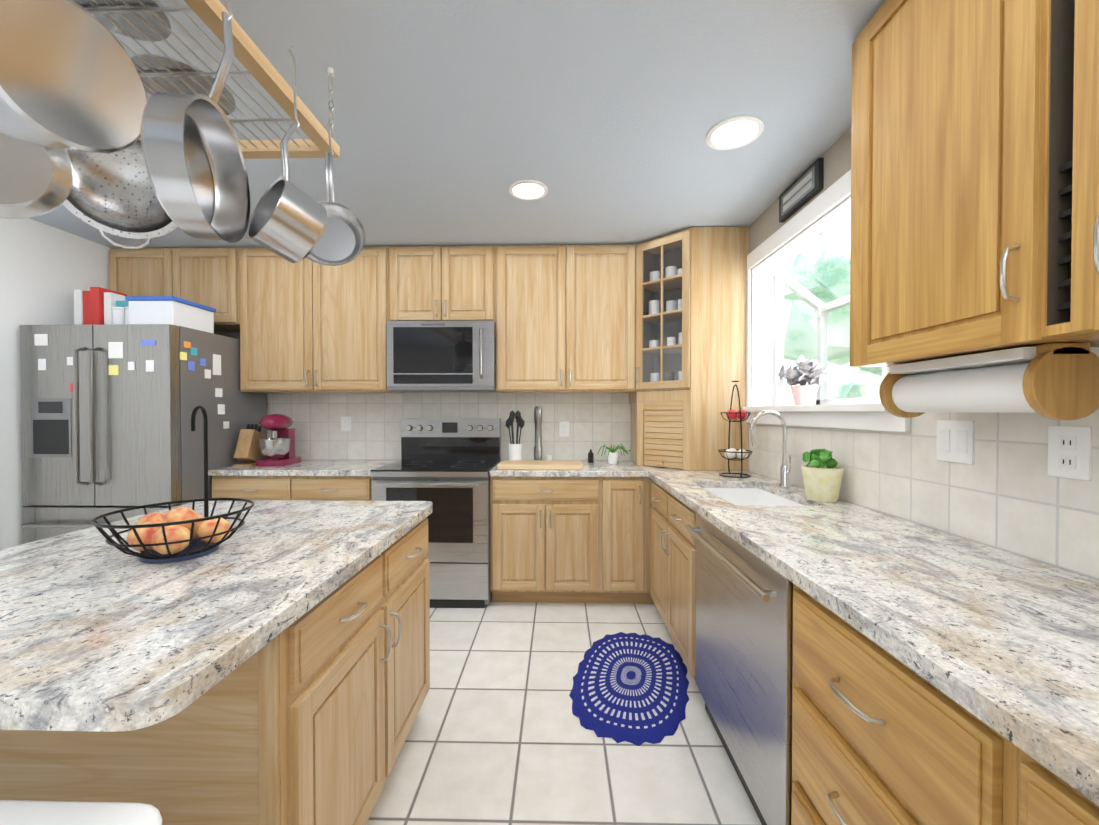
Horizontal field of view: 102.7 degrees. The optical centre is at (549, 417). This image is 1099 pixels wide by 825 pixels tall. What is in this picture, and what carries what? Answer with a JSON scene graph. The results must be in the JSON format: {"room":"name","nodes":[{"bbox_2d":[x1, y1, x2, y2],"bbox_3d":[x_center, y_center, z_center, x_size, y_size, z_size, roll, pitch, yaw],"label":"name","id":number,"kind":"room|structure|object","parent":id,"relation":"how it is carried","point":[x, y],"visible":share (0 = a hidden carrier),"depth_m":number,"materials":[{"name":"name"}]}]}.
{"room":"kitchen","nodes":[
{"label":"kitchen","id":0,"kind":"room"},
{"bbox_2d":[0,218,109,549],"bbox_3d":[-3.350,0.031,0.867,0.140,2.510,5.680,0,1,1],"label":"wall","id":1,"kind":"structure","parent":0,"point":[42,265],"depth_m":2.71,"materials":[{"name":"paint"}]},
{"bbox_2d":[214,332,630,460],"bbox_3d":[-0.960,-0.001,3.596,4.500,2.510,0.120,0,1,1],"label":"wall","id":2,"kind":"structure","parent":0,"point":[595,420],"depth_m":3.53,"materials":[{"name":"tile"}]},
{"bbox_2d":[109,247,236,332],"bbox_3d":[-2.755,-0.965,3.386,0.972,0.563,0.348,0,1,1],"label":"upper cabinet","id":3,"kind":"object","parent":2,"relation":"attached to","point":[203,276],"depth_m":3.21,"materials":[{"name":"brown wood"}]},
{"bbox_2d":[225,246,404,393],"bbox_3d":[-1.752,-0.718,3.367,1.174,1.057,0.348,0,1,1],"label":"upper cabinet","id":4,"kind":"object","parent":2,"relation":"attached to","point":[304,326],"depth_m":3.20,"materials":[{"name":"brown wood"}]},
{"bbox_2d":[341,417,350,430],"bbox_3d":[-1.642,0.055,3.546,0.080,0.120,0.008,0,1,1],"label":"outlet","id":5,"kind":"object","parent":2,"relation":"attached to","point":[345,421],"depth_m":3.54,"materials":[{"name":"white plastic"}]},
{"bbox_2d":[389,245,496,323],"bbox_3d":[-0.776,-0.969,3.343,0.778,0.555,0.348,0,1,1],"label":"upper cabinet","id":6,"kind":"object","parent":2,"relation":"attached to","point":[427,283],"depth_m":3.17,"materials":[{"name":"brown wood"}]},
{"bbox_2d":[386,321,495,392],"bbox_3d":[-0.776,-0.442,3.299,0.768,0.493,0.446,0,1,1],"label":"microwave","id":7,"kind":"object","parent":6,"relation":"attached to","point":[441,356],"visible":0.94,"depth_m":3.13,"materials":[{"name":"silver metal"}]},
{"bbox_2d":[559,422,568,436],"bbox_3d":[0.118,0.095,3.509,0.080,0.120,0.008,0,1,1],"label":"outlet","id":8,"kind":"object","parent":2,"relation":"attached to","point":[563,426],"depth_m":3.51,"materials":[{"name":"white plastic"}]},
{"bbox_2d":[496,244,636,392],"bbox_3d":[0.121,-0.718,3.327,1.018,1.057,0.348,0,1,1],"label":"upper cabinet","id":9,"kind":"object","parent":2,"relation":"attached to","point":[563,317],"depth_m":3.16,"materials":[{"name":"brown wood"}]},
{"bbox_2d":[30,0,885,247],"bbox_3d":[-1.010,-1.249,0.801,4.820,0.068,5.680,0,1,1],"label":"ceiling","id":10,"kind":"structure","parent":0,"point":[517,122],"depth_m":1.76,"materials":[{"name":"grey paint"}]},
{"bbox_2d":[0,0,364,265],"bbox_3d":[-0.978,-0.804,1.011,0.817,0.842,1.150,0,1,1],"label":"pot rack","id":11,"kind":"object","parent":10,"relation":"hanging from","point":[91,134],"visible":1,"depth_m":1.00,"materials":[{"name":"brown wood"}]},
{"bbox_2d":[366,598,761,824],"bbox_3d":[-1.010,1.317,0.831,4.820,0.060,5.680,0,1,1],"label":"floor","id":12,"kind":"structure","parent":0,"point":[498,734],"depth_m":1.70,"materials":[{"name":"tile"}]},
{"bbox_2d":[0,800,161,824],"bbox_3d":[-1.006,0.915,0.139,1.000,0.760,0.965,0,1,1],"label":"stool","id":13,"kind":"object","parent":12,"relation":"on","point":[18,812],"visible":1,"depth_m":0.59,"materials":[{"name":"white plastic"}]},
{"bbox_2d":[20,324,266,543],"bbox_3d":[-2.747,0.340,3.077,0.940,1.820,0.942,0,1,1],"label":"fridge","id":14,"kind":"object","parent":12,"relation":"on","point":[106,411],"visible":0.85,"depth_m":2.67,"materials":[{"name":"silver metal"}]},
{"bbox_2d":[74,287,215,333],"bbox_3d":[-2.708,-0.709,2.885,0.825,0.280,0.380,0,1,1],"label":"storage boxes","id":15,"kind":"object","parent":14,"relation":"on","point":[97,306],"visible":0.73,"depth_m":2.85,"materials":[{"name":"white paper"}]},
{"bbox_2d":[0,508,432,824],"bbox_3d":[-0.855,0.845,1.392,0.746,0.870,1.002,0,1,1],"label":"kitchen island","id":16,"kind":"object","parent":12,"relation":"on","point":[267,662],"depth_m":0.92,"materials":[{"name":"brown wood"}]},
{"bbox_2d":[0,500,432,735],"bbox_3d":[-1.025,0.392,1.258,1.032,0.040,1.326,0,1,1],"label":"island countertop","id":17,"kind":"structure","parent":16,"relation":"on","point":[96,639],"depth_m":0.89,"materials":[{"name":"grey stone"}]},
{"bbox_2d":[91,405,254,562],"bbox_3d":[-1.007,0.168,1.198,0.338,0.404,0.338,0,1,1],"label":"fruit basket","id":18,"kind":"object","parent":17,"relation":"on","point":[179,534],"visible":1,"depth_m":1.16,"materials":[{"name":"black metal"}]},
{"bbox_2d":[208,472,372,500],"bbox_3d":[-1.720,0.823,3.244,1.096,0.870,0.628,0,1,1],"label":"base cabinet","id":19,"kind":"object","parent":12,"relation":"on","point":[242,485],"depth_m":2.93,"materials":[{"name":"brown wood"}]},
{"bbox_2d":[208,460,400,475],"bbox_3d":[-1.720,0.367,3.234,1.096,0.038,0.637,0,1,1],"label":"countertop","id":20,"kind":"structure","parent":19,"relation":"on","point":[305,467],"depth_m":3.01,"materials":[{"name":"grey stone"}]},
{"bbox_2d":[233,424,265,466],"bbox_3d":[-2.189,0.199,3.211,0.100,0.297,0.212,0,1,1],"label":"knife block","id":21,"kind":"object","parent":20,"relation":"on","point":[247,450],"visible":0.94,"depth_m":3.17,"materials":[{"name":"brown wood"}]},
{"bbox_2d":[256,414,300,465],"bbox_3d":[-2.008,0.161,3.243,0.200,0.374,0.335,0,1,1],"label":"stand mixer","id":22,"kind":"object","parent":20,"relation":"on","point":[277,448],"visible":1,"depth_m":3.17,"materials":[{"name":"pink"}]},
{"bbox_2d":[370,418,500,607],"bbox_3d":[-0.781,0.637,3.169,0.772,1.245,0.701,0,1,1],"label":"stove","id":23,"kind":"object","parent":12,"relation":"on","point":[444,466],"visible":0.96,"depth_m":2.89,"materials":[{"name":"silver metal"}]},
{"bbox_2d":[490,476,611,602],"bbox_3d":[0.012,0.824,3.207,0.800,0.870,0.628,0,1,1],"label":"base cabinet","id":24,"kind":"object","parent":12,"relation":"on","point":[583,535],"depth_m":2.90,"materials":[{"name":"brown wood"}]},
{"bbox_2d":[489,460,747,475],"bbox_3d":[0.460,0.368,3.187,1.696,0.038,0.637,0,1,1],"label":"countertop","id":25,"kind":"structure","parent":24,"relation":"on","point":[599,467],"depth_m":2.89,"materials":[{"name":"grey stone"}]},
{"bbox_2d":[505,410,524,459],"bbox_3d":[-0.257,0.147,3.282,0.145,0.399,0.108,0,1,1],"label":"utensil crock","id":26,"kind":"object","parent":25,"relation":"on","point":[514,451],"visible":0.79,"depth_m":3.25,"materials":[{"name":"white ceramic"}]},
{"bbox_2d":[534,406,541,459],"bbox_3d":[-0.086,0.131,3.338,0.064,0.430,0.063,0,1,1],"label":"pepper grinder","id":27,"kind":"object","parent":25,"relation":"on","point":[538,432],"visible":0.83,"depth_m":3.31,"materials":[{"name":"silver metal"}]},
{"bbox_2d":[497,460,582,469],"bbox_3d":[-0.061,0.334,3.090,0.580,0.030,0.300,0,1,1],"label":"cutting board","id":28,"kind":"object","parent":25,"relation":"on","point":[543,464],"visible":1,"depth_m":2.95,"materials":[{"name":"beige wood"}]},
{"bbox_2d":[588,449,593,462],"bbox_3d":[0.315,0.296,3.351,0.043,0.100,0.043,0,1,-14],"label":"soap bottle","id":29,"kind":"object","parent":25,"relation":"on","point":[590,457],"depth_m":3.33,"materials":[{"name":"black plastic"}]},
{"bbox_2d":[597,444,630,463],"bbox_3d":[0.483,0.272,3.280,0.247,0.150,0.251,0,1,1],"label":"spider plant","id":30,"kind":"object","parent":25,"relation":"on","point":[612,456],"visible":1,"depth_m":3.26,"materials":[{"name":"green plant"}]},
{"bbox_2d":[629,226,749,470],"bbox_3d":[0.960,-0.448,3.176,0.696,1.591,0.619,0,1,1],"label":"cabinet","id":31,"kind":"object","parent":25,"relation":"on","point":[691,308],"visible":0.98,"depth_m":2.88,"materials":[{"name":"brown wood"}]},
{"bbox_2d":[569,632,688,745],"bbox_3d":[0.398,1.264,2.145,0.612,0.010,0.888,0,1,1],"label":"oval rug","id":32,"kind":"object","parent":12,"relation":"on","point":[631,687],"visible":1,"depth_m":2.04,"materials":[{"name":"blue fabric"}]},
{"bbox_2d":[612,476,647,602],"bbox_3d":[0.449,0.824,3.197,0.350,0.870,0.628,0,1,1],"label":"base cabinet","id":33,"kind":"object","parent":12,"relation":"on","point":[629,493],"depth_m":2.89,"materials":[{"name":"brown wood"}]},
{"bbox_2d":[648,477,653,602],"bbox_3d":[0.938,0.824,3.187,0.740,0.870,0.628,0,1,1],"label":"base cabinet","id":34,"kind":"object","parent":12,"relation":"on","point":[650,600],"depth_m":2.90,"materials":[{"name":"brown wood"}]},
{"bbox_2d":[650,511,691,676],"bbox_3d":[0.964,0.948,2.390,0.653,0.640,0.948,0,1,1],"label":"base cabinet","id":35,"kind":"object","parent":12,"relation":"on","point":[670,565],"depth_m":2.25,"materials":[{"name":"brown wood"}]},
{"bbox_2d":[688,507,779,824],"bbox_3d":[0.945,0.844,1.520,0.653,0.870,0.783,0,1,1],"label":"dishwasher","id":36,"kind":"object","parent":12,"relation":"on","point":[734,587],"depth_m":1.46,"materials":[{"name":"silver metal"}]},
{"bbox_2d":[776,571,979,824],"bbox_3d":[0.930,0.852,0.817,0.653,0.870,0.622,0,1,1],"label":"base cabinet","id":37,"kind":"object","parent":12,"relation":"on","point":[846,663],"depth_m":0.86,"materials":[{"name":"brown wood"}]},
{"bbox_2d":[660,479,1098,794],"bbox_3d":[0.929,0.394,0.934,0.659,0.038,3.050,0,1,1],"label":"countertop","id":38,"kind":"structure","parent":37,"relation":"on","point":[1014,636],"depth_m":0.89,"materials":[{"name":"grey stone"}]},
{"bbox_2d":[708,487,755,502],"bbox_3d":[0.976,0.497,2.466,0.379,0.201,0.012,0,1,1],"label":"sink","id":39,"kind":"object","parent":38,"relation":"in","point":[733,494],"depth_m":2.46,"materials":[{"name":"white ceramic"}]},
{"bbox_2d":[718,381,752,477],"bbox_3d":[1.120,0.068,2.651,0.197,0.572,0.208,0,1,1],"label":"fruit stand","id":40,"kind":"object","parent":38,"relation":"on","point":[733,453],"visible":1,"depth_m":2.61,"materials":[{"name":"black metal"}]},
{"bbox_2d":[749,410,791,487],"bbox_3d":[1.140,0.161,2.253,0.212,0.396,0.096,0,1,1],"label":"faucet","id":41,"kind":"object","parent":38,"relation":"on","point":[785,471],"visible":1,"depth_m":2.26,"materials":[{"name":"silver metal"}]},
{"bbox_2d":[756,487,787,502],"bbox_3d":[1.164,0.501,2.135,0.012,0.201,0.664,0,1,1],"label":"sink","id":42,"kind":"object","parent":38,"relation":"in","point":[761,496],"depth_m":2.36,"materials":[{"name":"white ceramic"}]},
{"bbox_2d":[801,448,843,501],"bbox_3d":[1.194,0.250,1.926,0.160,0.226,0.160,0,1,1],"label":"plant pot","id":43,"kind":"object","parent":38,"relation":"on","point":[822,472],"visible":1,"depth_m":1.88,"materials":[{"name":"beige ceramic"}]},
{"bbox_2d":[976,715,1098,824],"bbox_3d":[0.914,0.860,0.114,0.653,0.870,0.932,0,1,1],"label":"base cabinet","id":44,"kind":"object","parent":12,"relation":"on","point":[1018,786],"depth_m":0.56,"materials":[{"name":"brown wood"}]},
{"bbox_2d":[748,127,1098,579],"bbox_3d":[1.329,0.032,0.765,0.140,2.510,5.680,0,1,1],"label":"wall","id":45,"kind":"structure","parent":0,"point":[1006,491],"depth_m":1.34,"materials":[{"name":"tile"}]},
{"bbox_2d":[779,158,823,222],"bbox_3d":[1.277,-1.148,2.248,0.027,0.145,0.370,0,1,1],"label":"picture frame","id":46,"kind":"object","parent":45,"relation":"attached to","point":[803,188],"visible":1,"depth_m":2.20,"materials":[{"name":"black plastic"}]},
{"bbox_2d":[742,169,910,431],"bbox_3d":[1.500,-0.500,2.236,0.509,1.090,1.390,0,1,1],"label":"window","id":47,"kind":"structure","parent":45,"relation":"in","point":[771,278],"depth_m":2.61,"materials":[{"name":"white painted wood"}]},
{"bbox_2d":[778,355,832,404],"bbox_3d":[1.516,-0.217,2.641,0.277,0.303,0.316,0,1,1],"label":"potted plant","id":48,"kind":"object","parent":47,"relation":"on","point":[810,371],"visible":1,"depth_m":2.60,"materials":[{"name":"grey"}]},
{"bbox_2d":[936,420,974,463],"bbox_3d":[1.267,0.075,1.377,0.009,0.130,0.125,0,1,1],"label":"light switch","id":49,"kind":"object","parent":45,"relation":"attached to","point":[955,438],"depth_m":1.37,"materials":[{"name":"white plastic"}]},
{"bbox_2d":[850,0,1098,366],"bbox_3d":[1.115,-0.692,1.133,0.298,1.058,0.629,0,1,1],"label":"upper cabinet","id":50,"kind":"object","parent":45,"relation":"attached to","point":[974,176],"depth_m":1.05,"materials":[{"name":"brown wood"}]},
{"bbox_2d":[879,343,1098,420],"bbox_3d":[1.127,-0.078,1.164,0.180,0.166,0.452,0,1,1],"label":"paper towel holder","id":51,"kind":"object","parent":50,"relation":"attached to","point":[1056,381],"visible":1,"depth_m":1.03,"materials":[{"name":"brown wood"}]},
{"bbox_2d":[1048,426,1091,480],"bbox_3d":[1.261,0.085,1.068,0.008,0.125,0.087,0,1,1],"label":"outlet","id":52,"kind":"object","parent":45,"relation":"attached to","point":[1069,452],"depth_m":1.06,"materials":[{"name":"white plastic"}]},
{"bbox_2d":[1058,0,1098,339],"bbox_3d":[1.102,-0.684,0.520,0.298,1.058,0.685,0,1,1],"label":"upper cabinet","id":53,"kind":"object","parent":45,"relation":"attached to","point":[1078,309],"depth_m":0.81,"materials":[{"name":"brown wood"}]},
{"label":"outside","id":54,"kind":"structure","parent":0,"visible":0},
{"bbox_3d":[20.793,4.194,4.473,38.500,0.100,34.000,0,1,1],"label":"ground","id":55,"kind":"structure","parent":54,"visible":0},
{"bbox_2d":[784,220,850,365],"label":"window","id":56,"kind":"structure","parent":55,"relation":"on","point":[820,269],"depth_m":4.75,"materials":[{"name":"clear glass"}]},
{"bbox_2d":[832,367,881,398],"bbox_3d":[5.904,0.182,6.470,3.867,8.077,3.721,0,1,1],"label":"tree","id":57,"kind":"object","parent":55,"relation":"on","point":[875,387],"depth_m":7.31,"materials":[{"name":"green plant"}]}
]}

